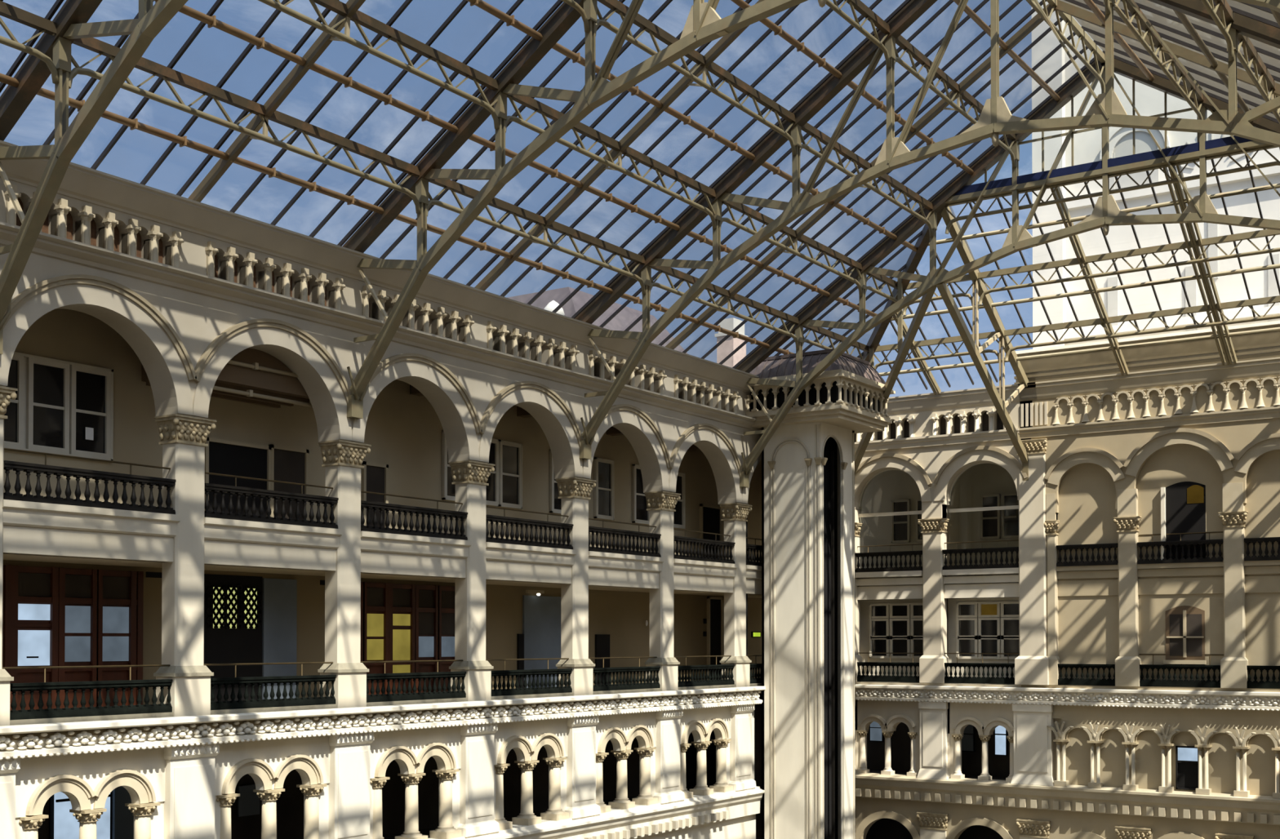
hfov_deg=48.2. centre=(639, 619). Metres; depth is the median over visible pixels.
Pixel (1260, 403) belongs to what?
colonnette
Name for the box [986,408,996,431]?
colonnette
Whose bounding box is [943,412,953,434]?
colonnette
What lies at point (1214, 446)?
archivolt
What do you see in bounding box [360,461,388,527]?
door
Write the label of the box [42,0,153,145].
bar
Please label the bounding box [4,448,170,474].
handrail
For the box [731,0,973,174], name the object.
purlin
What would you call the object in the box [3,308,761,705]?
wall
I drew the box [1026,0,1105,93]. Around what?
ridge beam
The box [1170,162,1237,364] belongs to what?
rafter
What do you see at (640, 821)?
crown molding
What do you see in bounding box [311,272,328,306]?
colonnette
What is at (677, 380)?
colonnette
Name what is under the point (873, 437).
colonnette
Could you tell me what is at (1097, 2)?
bar
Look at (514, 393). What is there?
archivolt
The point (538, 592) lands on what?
ceiling lamp
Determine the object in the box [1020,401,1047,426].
trim
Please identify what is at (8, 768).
pilaster
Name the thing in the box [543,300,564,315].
dome
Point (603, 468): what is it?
window
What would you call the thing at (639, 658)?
handrail
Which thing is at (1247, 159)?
bar
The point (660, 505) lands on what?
pier
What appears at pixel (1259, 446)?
archivolt
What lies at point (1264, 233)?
lattice purlin
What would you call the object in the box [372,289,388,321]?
colonnette
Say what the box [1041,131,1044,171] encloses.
gable mullion
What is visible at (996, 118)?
roof truss
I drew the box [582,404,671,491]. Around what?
archivolt
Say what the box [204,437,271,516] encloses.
door
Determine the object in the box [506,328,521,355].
colonnette
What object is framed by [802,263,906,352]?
bar
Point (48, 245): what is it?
crown molding
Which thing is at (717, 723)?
archivolt
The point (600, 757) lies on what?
colonnette
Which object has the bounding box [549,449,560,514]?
window
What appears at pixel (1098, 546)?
balustrade
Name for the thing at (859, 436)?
colonnette
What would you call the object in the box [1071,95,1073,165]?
gable mullion
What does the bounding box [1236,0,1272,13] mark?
bar
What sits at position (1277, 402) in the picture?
colonnette
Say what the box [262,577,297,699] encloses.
wall
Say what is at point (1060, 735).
colonnette
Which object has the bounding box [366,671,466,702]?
balustrade
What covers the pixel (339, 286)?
colonnette
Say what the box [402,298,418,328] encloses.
colonnette
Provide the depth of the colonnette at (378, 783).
37.62 m
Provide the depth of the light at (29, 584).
32.06 m
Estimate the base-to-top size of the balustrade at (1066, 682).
0.820 m
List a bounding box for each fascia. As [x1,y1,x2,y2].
[2,499,761,595]
[854,568,1021,687]
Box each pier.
[0,386,17,726]
[153,413,216,716]
[317,440,371,708]
[448,460,495,701]
[555,476,596,696]
[644,491,680,691]
[719,502,752,687]
[854,522,862,681]
[917,518,949,683]
[1014,438,1048,684]
[1044,520,1059,684]
[1112,515,1141,686]
[1217,511,1248,688]
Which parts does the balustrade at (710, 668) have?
rail, rail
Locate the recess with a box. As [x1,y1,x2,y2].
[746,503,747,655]
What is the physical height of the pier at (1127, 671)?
6.400 m
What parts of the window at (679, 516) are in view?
pane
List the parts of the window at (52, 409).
pane, pane, pane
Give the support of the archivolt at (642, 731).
attached to the wall at (91, 768)
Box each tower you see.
[745,348,895,838]
[1031,0,1279,349]
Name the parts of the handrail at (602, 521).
rail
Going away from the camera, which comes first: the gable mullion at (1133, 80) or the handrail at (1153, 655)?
the gable mullion at (1133, 80)
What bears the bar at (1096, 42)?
attached to the skylight roof
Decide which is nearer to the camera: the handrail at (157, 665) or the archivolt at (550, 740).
the handrail at (157, 665)
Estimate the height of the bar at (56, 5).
8.902 m
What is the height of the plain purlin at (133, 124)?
0.200 m
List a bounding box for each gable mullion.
[984,169,986,182]
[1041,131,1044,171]
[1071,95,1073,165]
[1132,79,1135,154]
[1164,91,1167,148]
[1196,105,1199,142]
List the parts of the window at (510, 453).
pane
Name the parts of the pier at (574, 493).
moulding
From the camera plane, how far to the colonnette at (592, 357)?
45.52 m
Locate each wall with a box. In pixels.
[0,177,761,504]
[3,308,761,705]
[15,706,755,838]
[38,693,762,838]
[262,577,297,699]
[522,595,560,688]
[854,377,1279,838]
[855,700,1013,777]
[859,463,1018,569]
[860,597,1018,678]
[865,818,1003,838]
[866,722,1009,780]
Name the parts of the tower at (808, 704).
arched panel moulding, crown cornice, guide rail, slot moulding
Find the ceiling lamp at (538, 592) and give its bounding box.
[525,590,544,595]
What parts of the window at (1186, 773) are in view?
pane, pane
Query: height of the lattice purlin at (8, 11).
1.126 m
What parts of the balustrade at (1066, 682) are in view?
rail, rail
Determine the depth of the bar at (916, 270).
55.26 m
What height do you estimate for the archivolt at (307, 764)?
0.790 m
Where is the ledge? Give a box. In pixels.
[3,553,761,598]
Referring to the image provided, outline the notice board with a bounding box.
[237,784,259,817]
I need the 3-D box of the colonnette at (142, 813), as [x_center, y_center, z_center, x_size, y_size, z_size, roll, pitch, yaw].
[-11.053,5.027,31.785,0.627,1.900,0.627,-1,-1,34]
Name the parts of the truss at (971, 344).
post, post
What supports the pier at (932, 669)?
on the fascia at (995, 583)
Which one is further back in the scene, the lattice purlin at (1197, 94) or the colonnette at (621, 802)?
the colonnette at (621, 802)
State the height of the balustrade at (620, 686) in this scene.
0.740 m
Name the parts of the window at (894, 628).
pane, pane, pane, pane, pane, pane, pane, pane, pane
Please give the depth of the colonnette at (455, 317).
40.11 m
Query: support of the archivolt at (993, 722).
attached to the wall at (984, 713)
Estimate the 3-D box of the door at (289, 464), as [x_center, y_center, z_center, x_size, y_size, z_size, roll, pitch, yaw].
[-9.400,-3.348,38.294,0.110,2.552,1.323,-1,-1,34]
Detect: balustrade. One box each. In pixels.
[3,460,176,514]
[9,679,172,720]
[204,483,338,528]
[210,675,336,710]
[360,500,467,540]
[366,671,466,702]
[485,515,573,549]
[491,668,572,696]
[588,526,661,557]
[592,666,660,691]
[673,535,735,564]
[677,664,734,687]
[746,543,761,566]
[749,663,761,684]
[854,551,922,572]
[857,662,919,682]
[942,546,1018,569]
[944,662,1014,684]
[1056,543,1118,566]
[1057,663,1115,686]
[1137,539,1223,564]
[1139,664,1220,688]
[1244,537,1279,560]
[1246,666,1279,688]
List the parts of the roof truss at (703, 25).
brace rod, post, post, post, gusset plate, post, gusset plate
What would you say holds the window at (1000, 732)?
in the wall at (900, 740)
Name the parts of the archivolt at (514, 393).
moulding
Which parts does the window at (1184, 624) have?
pane, pane, pane, pane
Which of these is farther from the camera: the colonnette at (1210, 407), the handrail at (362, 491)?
the colonnette at (1210, 407)
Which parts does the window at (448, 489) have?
pane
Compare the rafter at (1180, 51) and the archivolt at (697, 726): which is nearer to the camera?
the rafter at (1180, 51)
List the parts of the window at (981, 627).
pane, pane, pane, pane, pane, pane, pane, pane, pane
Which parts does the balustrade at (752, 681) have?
rail, rail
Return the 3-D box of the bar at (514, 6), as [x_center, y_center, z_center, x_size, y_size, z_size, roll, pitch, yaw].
[-2.708,-13.976,32.295,13.948,8.902,0.060,-1,-1,34]
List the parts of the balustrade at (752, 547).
rail, rail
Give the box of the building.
[506,286,688,354]
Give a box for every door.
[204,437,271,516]
[268,444,309,520]
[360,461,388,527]
[699,503,722,558]
[706,596,723,680]
[1160,481,1205,559]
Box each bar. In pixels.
[0,0,63,93]
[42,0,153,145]
[90,0,223,169]
[139,0,289,185]
[176,8,330,195]
[229,0,412,213]
[270,0,467,225]
[309,0,524,237]
[337,0,563,246]
[379,0,625,258]
[443,31,682,279]
[466,0,751,286]
[500,4,799,297]
[527,0,843,305]
[535,0,672,138]
[552,0,882,312]
[571,0,911,318]
[599,0,953,327]
[624,0,989,331]
[657,0,1046,346]
[681,17,1062,353]
[700,31,1075,359]
[718,45,1088,364]
[732,57,1094,368]
[774,230,922,355]
[777,0,1022,217]
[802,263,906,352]
[828,298,888,347]
[878,344,905,391]
[889,320,928,390]
[902,294,951,387]
[915,268,973,385]
[936,253,998,382]
[968,202,1032,343]
[996,197,1058,341]
[1026,192,1084,337]
[1054,187,1109,330]
[1065,0,1279,82]
[1071,15,1254,86]
[1081,26,1271,100]
[1084,182,1139,331]
[1092,0,1279,72]
[1093,40,1279,114]
[1102,50,1279,124]
[1114,176,1167,328]
[1120,0,1279,60]
[1146,170,1195,324]
[1208,0,1279,28]
[1210,159,1255,317]
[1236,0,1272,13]
[1244,152,1279,295]
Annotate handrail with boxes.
[2,664,170,682]
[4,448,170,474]
[204,471,333,493]
[204,662,333,677]
[360,490,462,509]
[360,659,462,673]
[485,506,568,521]
[485,657,568,670]
[588,518,656,532]
[588,657,657,667]
[673,528,730,540]
[673,655,731,666]
[746,537,761,545]
[857,543,922,552]
[857,653,922,662]
[944,539,1018,549]
[944,653,1019,663]
[1138,531,1222,542]
[1139,653,1223,665]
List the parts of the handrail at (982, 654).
rail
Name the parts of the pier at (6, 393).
moulding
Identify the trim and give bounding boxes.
[16,197,385,321]
[854,411,1003,442]
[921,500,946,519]
[1015,320,1279,354]
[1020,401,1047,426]
[1045,482,1244,520]
[1056,376,1279,404]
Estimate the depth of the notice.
33.22 m
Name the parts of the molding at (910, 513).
frame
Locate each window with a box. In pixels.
[4,351,113,461]
[48,791,112,838]
[441,430,455,501]
[485,438,499,506]
[497,440,522,509]
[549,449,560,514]
[593,457,614,520]
[631,464,649,524]
[673,472,685,528]
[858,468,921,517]
[869,602,922,658]
[869,721,883,742]
[891,499,910,543]
[915,498,922,542]
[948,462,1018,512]
[955,600,1019,659]
[961,724,975,752]
[979,493,1000,539]
[994,725,1007,756]
[1001,493,1018,538]
[1163,605,1206,664]
[1175,746,1198,791]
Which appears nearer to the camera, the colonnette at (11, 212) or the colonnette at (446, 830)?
the colonnette at (11, 212)
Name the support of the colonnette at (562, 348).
on the crown molding at (48, 245)
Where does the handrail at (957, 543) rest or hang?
attached to the balustrade at (1011, 549)
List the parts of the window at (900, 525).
pane, pane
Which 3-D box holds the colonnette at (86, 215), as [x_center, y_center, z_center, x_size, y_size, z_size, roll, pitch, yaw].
[-11.798,-8.374,30.476,0.503,0.860,0.270,-1,-1,34]
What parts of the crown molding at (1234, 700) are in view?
egg moulding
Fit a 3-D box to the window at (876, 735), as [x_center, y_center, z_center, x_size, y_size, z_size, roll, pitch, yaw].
[10.297,4.831,62.369,0.650,0.990,0.100,-1,-1,34]
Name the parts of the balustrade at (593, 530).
rail, rail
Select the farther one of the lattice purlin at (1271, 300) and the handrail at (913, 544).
the handrail at (913, 544)
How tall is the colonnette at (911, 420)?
0.880 m
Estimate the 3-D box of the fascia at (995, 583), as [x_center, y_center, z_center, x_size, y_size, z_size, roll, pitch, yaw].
[12.595,0.605,60.342,9.100,5.200,3.980,-1,-1,34]
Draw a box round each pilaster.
[0,758,20,838]
[164,743,219,838]
[328,732,373,838]
[457,723,499,837]
[564,715,600,818]
[653,709,684,804]
[728,704,755,791]
[916,702,949,780]
[1010,704,1054,786]
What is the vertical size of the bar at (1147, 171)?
4.161 m
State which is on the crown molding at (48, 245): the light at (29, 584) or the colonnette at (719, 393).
the colonnette at (719, 393)
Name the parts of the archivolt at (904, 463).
moulding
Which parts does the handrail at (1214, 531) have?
rail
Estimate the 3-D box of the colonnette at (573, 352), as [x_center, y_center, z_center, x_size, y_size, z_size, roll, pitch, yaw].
[-2.087,-8.159,44.792,0.503,0.860,0.270,-1,-1,34]
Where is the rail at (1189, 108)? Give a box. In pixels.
[1017,107,1193,144]
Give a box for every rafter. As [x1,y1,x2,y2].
[187,0,365,202]
[475,0,764,290]
[665,3,1056,349]
[893,312,941,395]
[1048,184,1128,375]
[1054,0,1279,99]
[1161,164,1229,365]
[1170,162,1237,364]
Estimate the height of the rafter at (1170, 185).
5.284 m
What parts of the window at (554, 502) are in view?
pane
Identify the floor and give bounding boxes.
[0,690,761,741]
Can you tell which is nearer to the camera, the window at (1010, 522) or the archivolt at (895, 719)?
the archivolt at (895, 719)
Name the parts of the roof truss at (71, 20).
brace rod, post, post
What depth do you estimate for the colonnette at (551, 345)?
43.76 m
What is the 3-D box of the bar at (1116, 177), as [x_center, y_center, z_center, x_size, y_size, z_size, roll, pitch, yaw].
[17.044,-12.644,48.749,0.055,4.161,6.941,-1,-1,34]
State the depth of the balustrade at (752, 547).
54.33 m
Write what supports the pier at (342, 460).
on the crown molding at (58, 744)
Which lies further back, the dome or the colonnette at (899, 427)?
the dome
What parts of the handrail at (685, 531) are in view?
rail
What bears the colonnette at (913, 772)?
on the crown molding at (1221, 807)
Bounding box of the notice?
[85,426,93,440]
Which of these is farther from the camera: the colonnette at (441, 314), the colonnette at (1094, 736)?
the colonnette at (1094, 736)
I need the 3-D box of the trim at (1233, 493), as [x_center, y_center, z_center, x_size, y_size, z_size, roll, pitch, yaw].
[18.959,-4.416,53.961,7.220,1.050,0.520,-1,-1,34]
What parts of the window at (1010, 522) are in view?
pane, pane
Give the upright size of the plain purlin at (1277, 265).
0.150 m
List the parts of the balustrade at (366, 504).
rail, rail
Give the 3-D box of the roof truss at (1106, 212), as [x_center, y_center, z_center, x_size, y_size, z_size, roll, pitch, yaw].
[14.972,-11.593,45.946,27.493,13.088,0.730,-1,-1,34]
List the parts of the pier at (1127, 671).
moulding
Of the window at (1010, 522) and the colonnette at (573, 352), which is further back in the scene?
the window at (1010, 522)
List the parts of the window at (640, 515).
pane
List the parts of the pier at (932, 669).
moulding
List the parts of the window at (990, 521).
pane, pane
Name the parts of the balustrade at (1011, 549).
rail, rail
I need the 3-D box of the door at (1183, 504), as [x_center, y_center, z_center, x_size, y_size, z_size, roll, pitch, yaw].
[20.152,-3.644,53.073,1.560,2.980,0.170,-1,-1,34]
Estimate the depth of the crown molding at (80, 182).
35.57 m
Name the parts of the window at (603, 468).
pane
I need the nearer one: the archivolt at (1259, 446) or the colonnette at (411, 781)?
the colonnette at (411, 781)
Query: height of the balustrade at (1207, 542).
0.820 m
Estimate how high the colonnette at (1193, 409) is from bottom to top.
0.760 m
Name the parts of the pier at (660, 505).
moulding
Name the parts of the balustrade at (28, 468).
rail, rail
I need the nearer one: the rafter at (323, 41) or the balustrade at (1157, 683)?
the rafter at (323, 41)
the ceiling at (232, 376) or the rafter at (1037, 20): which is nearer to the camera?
the ceiling at (232, 376)
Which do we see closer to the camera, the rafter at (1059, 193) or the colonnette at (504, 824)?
the colonnette at (504, 824)
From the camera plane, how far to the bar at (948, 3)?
42.60 m
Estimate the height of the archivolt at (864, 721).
0.720 m
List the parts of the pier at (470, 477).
moulding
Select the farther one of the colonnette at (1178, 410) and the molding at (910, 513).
the molding at (910, 513)
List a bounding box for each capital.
[915,812,948,838]
[1015,818,1050,838]
[1114,826,1151,838]
[1214,833,1254,838]
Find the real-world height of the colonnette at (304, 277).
0.860 m
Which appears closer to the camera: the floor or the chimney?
the floor
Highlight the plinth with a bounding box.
[9,683,761,725]
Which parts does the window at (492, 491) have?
pane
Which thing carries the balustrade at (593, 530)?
on the fascia at (29, 528)
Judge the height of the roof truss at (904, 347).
8.872 m
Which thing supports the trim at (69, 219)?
attached to the wall at (197, 319)
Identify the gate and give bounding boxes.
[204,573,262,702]
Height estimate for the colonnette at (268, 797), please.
1.900 m
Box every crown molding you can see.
[0,140,759,393]
[0,221,761,431]
[0,686,765,760]
[427,786,764,838]
[854,405,1279,452]
[855,684,1279,711]
[855,773,1279,825]
[882,356,1279,413]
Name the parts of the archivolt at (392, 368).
moulding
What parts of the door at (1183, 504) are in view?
lit pane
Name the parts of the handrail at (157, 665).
post, rail, post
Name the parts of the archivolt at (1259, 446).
moulding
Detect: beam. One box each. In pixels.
[944,135,1270,203]
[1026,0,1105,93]
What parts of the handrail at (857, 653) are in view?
rail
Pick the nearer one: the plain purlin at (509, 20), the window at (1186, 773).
the plain purlin at (509, 20)
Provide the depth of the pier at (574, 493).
44.96 m
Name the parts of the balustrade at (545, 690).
rail, rail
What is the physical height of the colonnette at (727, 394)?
0.860 m
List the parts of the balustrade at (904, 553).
rail, rail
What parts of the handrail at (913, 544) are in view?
rail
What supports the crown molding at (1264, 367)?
attached to the wall at (1086, 494)
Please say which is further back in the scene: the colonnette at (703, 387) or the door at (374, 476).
the colonnette at (703, 387)
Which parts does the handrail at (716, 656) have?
rail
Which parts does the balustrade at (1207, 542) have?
rail, rail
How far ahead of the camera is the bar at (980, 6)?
43.44 m
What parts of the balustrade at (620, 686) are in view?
rail, rail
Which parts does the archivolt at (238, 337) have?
moulding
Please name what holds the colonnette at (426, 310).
on the crown molding at (48, 245)
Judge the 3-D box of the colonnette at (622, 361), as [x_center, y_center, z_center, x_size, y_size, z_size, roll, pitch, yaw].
[-0.571,-8.126,47.026,0.503,0.860,0.270,-1,-1,34]
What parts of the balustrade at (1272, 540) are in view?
rail, rail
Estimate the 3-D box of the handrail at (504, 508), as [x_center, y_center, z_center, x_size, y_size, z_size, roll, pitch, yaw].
[-3.424,-3.143,43.192,0.044,0.302,4.160,-1,-1,34]
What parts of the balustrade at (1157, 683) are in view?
rail, rail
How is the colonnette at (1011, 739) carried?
on the crown molding at (1221, 807)
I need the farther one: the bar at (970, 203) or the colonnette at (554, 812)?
the bar at (970, 203)
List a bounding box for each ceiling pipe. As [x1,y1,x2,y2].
[213,386,312,407]
[227,360,297,377]
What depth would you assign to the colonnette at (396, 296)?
38.21 m
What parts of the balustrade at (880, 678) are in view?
rail, rail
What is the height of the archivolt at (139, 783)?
0.790 m
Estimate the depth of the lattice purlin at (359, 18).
35.68 m
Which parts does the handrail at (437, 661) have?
rail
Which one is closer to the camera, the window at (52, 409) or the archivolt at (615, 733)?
the window at (52, 409)
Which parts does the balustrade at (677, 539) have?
rail, rail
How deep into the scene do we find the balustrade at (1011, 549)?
57.30 m
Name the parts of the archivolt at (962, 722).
moulding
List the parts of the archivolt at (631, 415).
moulding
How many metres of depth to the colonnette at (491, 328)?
41.38 m
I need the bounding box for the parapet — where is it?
[1013,324,1279,518]
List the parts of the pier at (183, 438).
moulding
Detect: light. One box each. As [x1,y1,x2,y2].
[17,573,50,596]
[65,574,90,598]
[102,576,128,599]
[367,587,383,606]
[392,588,410,607]
[418,590,434,608]
[441,591,454,608]
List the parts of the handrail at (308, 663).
rail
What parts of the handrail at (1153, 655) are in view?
rail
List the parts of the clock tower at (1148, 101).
arch moulding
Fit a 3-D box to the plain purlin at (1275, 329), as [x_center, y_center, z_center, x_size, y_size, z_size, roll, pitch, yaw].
[19.083,-10.090,51.985,24.580,0.150,0.150,-1,-1,34]
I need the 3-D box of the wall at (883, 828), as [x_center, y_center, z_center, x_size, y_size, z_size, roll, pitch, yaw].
[17.289,10.349,56.516,21.000,7.000,0.200,-1,-1,34]
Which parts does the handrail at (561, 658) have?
rail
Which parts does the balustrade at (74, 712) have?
rail, rail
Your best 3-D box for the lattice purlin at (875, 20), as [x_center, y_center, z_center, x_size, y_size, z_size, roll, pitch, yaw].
[1.198,-15.854,31.010,0.150,1.126,40.307,-1,-1,34]
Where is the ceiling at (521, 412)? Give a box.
[70,309,700,451]
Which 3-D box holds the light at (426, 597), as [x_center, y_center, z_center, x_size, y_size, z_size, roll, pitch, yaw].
[-6.404,-0.622,42.645,0.020,0.520,0.747,-1,-1,34]
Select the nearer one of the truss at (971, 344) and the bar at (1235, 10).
the bar at (1235, 10)
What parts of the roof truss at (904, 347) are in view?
post, post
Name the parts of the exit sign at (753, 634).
panel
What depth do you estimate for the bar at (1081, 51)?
48.67 m
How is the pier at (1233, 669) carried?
on the wall at (1086, 494)
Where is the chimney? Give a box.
[715,317,748,368]
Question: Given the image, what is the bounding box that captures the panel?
[111,786,133,838]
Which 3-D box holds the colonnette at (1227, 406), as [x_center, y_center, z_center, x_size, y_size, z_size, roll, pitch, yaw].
[21.362,-8.020,52.071,0.320,0.760,0.304,-1,-1,34]
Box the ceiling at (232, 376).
[141,348,309,408]
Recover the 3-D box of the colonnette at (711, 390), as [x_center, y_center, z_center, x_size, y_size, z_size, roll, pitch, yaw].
[2.558,-8.056,51.639,0.503,0.860,0.270,-1,-1,34]
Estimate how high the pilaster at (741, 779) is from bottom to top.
3.140 m
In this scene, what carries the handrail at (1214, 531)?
attached to the balustrade at (1207, 542)
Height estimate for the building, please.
24.600 m
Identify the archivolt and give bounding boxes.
[0,274,196,415]
[25,774,95,816]
[93,769,155,808]
[192,318,352,440]
[221,758,275,794]
[273,754,323,789]
[351,353,482,461]
[374,746,418,777]
[416,742,456,773]
[478,381,582,477]
[497,735,533,764]
[530,733,564,760]
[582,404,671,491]
[597,727,627,753]
[625,724,653,750]
[668,423,742,502]
[681,720,707,743]
[705,718,728,741]
[742,453,761,503]
[854,453,932,502]
[857,713,886,731]
[884,714,915,732]
[933,445,1027,501]
[952,716,983,735]
[982,717,1013,736]
[1044,447,1124,485]
[1123,427,1234,476]
[1234,433,1279,473]
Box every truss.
[0,0,187,355]
[342,0,1279,419]
[574,0,1279,459]
[735,57,1279,488]
[854,203,948,474]
[936,206,1028,480]
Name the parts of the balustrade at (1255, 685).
rail, rail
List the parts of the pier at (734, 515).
moulding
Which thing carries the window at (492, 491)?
in the wall at (403, 430)
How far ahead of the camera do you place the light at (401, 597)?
41.80 m
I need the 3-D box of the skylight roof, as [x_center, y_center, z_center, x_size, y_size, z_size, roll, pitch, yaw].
[12.019,-14.042,29.157,14.000,8.890,49.400,-1,-1,34]
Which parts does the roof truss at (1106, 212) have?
brace rod, post, post, post, gusset plate, post, gusset plate, king post, gusset plate, gusset plate, post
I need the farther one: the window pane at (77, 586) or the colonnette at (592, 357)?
the colonnette at (592, 357)
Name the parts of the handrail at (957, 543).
rail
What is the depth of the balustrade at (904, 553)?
59.52 m
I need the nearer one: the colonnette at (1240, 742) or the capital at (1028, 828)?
the colonnette at (1240, 742)
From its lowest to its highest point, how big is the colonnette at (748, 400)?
0.860 m
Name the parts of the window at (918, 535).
pane, pane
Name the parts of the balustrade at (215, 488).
rail, rail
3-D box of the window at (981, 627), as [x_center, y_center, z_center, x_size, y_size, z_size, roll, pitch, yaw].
[14.180,0.431,58.049,2.800,2.340,0.120,-1,-1,34]
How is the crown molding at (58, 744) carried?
attached to the wall at (91, 768)
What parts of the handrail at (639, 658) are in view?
rail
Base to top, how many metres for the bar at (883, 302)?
3.218 m
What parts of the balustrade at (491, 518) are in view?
rail, rail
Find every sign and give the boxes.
[146,572,161,577]
[320,580,324,585]
[751,631,760,637]
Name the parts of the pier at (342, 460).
moulding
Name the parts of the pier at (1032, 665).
moulding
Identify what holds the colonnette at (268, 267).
on the crown molding at (48, 245)
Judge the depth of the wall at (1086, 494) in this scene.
53.80 m
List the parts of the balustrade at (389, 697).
rail, rail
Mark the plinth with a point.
(28, 722)
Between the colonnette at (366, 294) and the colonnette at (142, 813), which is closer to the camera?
the colonnette at (142, 813)
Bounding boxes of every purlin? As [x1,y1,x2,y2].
[0,0,869,359]
[0,72,793,355]
[153,0,876,316]
[258,0,897,302]
[466,0,917,252]
[561,0,933,236]
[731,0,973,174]
[825,0,1015,167]
[874,295,1279,369]
[878,327,1279,376]
[890,263,1279,320]
[902,229,1279,315]
[928,182,1279,245]
[945,145,1279,234]
[952,0,1060,101]
[1083,0,1154,80]
[1103,0,1204,119]
[1173,9,1249,112]
[1200,0,1279,123]
[1269,8,1279,26]
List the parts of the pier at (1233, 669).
moulding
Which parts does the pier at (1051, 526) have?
moulding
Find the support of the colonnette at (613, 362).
on the crown molding at (48, 245)
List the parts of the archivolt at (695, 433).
moulding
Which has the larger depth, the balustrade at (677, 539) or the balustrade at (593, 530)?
the balustrade at (677, 539)
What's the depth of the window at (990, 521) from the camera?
60.88 m
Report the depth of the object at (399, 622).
41.95 m
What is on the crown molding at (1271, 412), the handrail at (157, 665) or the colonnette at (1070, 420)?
the colonnette at (1070, 420)
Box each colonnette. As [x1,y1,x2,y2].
[4,183,21,225]
[18,814,48,838]
[25,191,41,231]
[50,198,71,238]
[69,808,106,838]
[75,204,95,244]
[98,212,118,250]
[121,218,141,256]
[124,802,160,838]
[143,224,163,262]
[164,231,184,267]
[204,240,218,276]
[216,793,239,838]
[219,246,238,282]
[239,252,257,287]
[253,788,284,838]
[257,257,275,292]
[276,262,293,296]
[294,267,311,301]
[296,784,327,838]
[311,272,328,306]
[328,277,346,310]
[361,285,372,317]
[369,777,390,838]
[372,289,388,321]
[387,294,399,315]
[395,773,427,838]
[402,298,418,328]
[417,302,433,333]
[429,769,461,838]
[431,306,447,336]
[444,311,461,340]
[458,315,474,343]
[486,320,497,349]
[493,324,509,352]
[493,764,512,831]
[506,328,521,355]
[511,760,541,826]
[518,331,533,359]
[530,335,546,362]
[540,757,568,821]
[542,338,557,365]
[553,342,568,368]
[564,345,579,371]
[588,350,598,376]
[594,353,608,378]
[595,752,610,813]
[604,355,618,381]
[608,750,635,809]
[614,359,626,377]
[625,366,639,386]
[631,747,657,805]
[635,364,648,389]
[644,367,657,391]
[653,369,666,394]
[673,374,682,398]
[678,377,691,399]
[680,743,693,799]
[687,379,700,402]
[689,741,713,795]
[696,382,708,404]
[704,384,716,407]
[709,739,733,792]
[712,386,724,408]
[720,389,733,411]
[728,391,741,413]
[745,395,753,412]
[855,730,869,773]
[856,432,863,442]
[870,431,876,440]
[880,731,894,775]
[882,426,889,439]
[893,417,903,439]
[906,415,915,437]
[906,732,918,777]
[929,413,939,435]
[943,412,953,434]
[950,733,964,779]
[957,410,967,433]
[972,409,982,431]
[977,735,991,781]
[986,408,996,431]
[1003,406,1009,429]
[1005,736,1013,782]
[1046,721,1073,786]
[1052,404,1060,425]
[1066,403,1075,423]
[1080,722,1108,788]
[1081,401,1089,422]
[1096,400,1104,421]
[1111,399,1119,419]
[1115,723,1143,791]
[1126,397,1135,418]
[1142,395,1151,417]
[1151,724,1180,792]
[1157,394,1166,416]
[1173,393,1182,414]
[1187,725,1217,795]
[1190,391,1198,413]
[1205,390,1214,412]
[1222,388,1231,410]
[1225,727,1256,797]
[1239,386,1248,408]
[1256,385,1265,407]
[1263,728,1279,799]
[1272,383,1279,406]
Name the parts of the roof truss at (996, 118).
brace rod, post, post, post, gusset plate, post, gusset plate, gusset plate, king post, gusset plate, post, gusset plate, post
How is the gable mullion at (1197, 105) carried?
attached to the beam at (1228, 144)
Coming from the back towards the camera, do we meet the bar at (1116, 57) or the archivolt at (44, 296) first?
the bar at (1116, 57)
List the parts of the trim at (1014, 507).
frame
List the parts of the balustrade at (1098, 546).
rail, rail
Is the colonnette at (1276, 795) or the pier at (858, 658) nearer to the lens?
the colonnette at (1276, 795)
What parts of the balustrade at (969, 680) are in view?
rail, rail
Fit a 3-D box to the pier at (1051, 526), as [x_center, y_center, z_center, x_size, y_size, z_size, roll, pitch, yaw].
[16.104,-0.663,55.789,0.593,6.400,0.608,-1,-1,34]
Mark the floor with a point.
(116, 730)
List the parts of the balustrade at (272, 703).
rail, rail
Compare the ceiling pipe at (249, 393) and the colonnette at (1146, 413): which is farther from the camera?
the colonnette at (1146, 413)
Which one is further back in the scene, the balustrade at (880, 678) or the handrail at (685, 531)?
the balustrade at (880, 678)

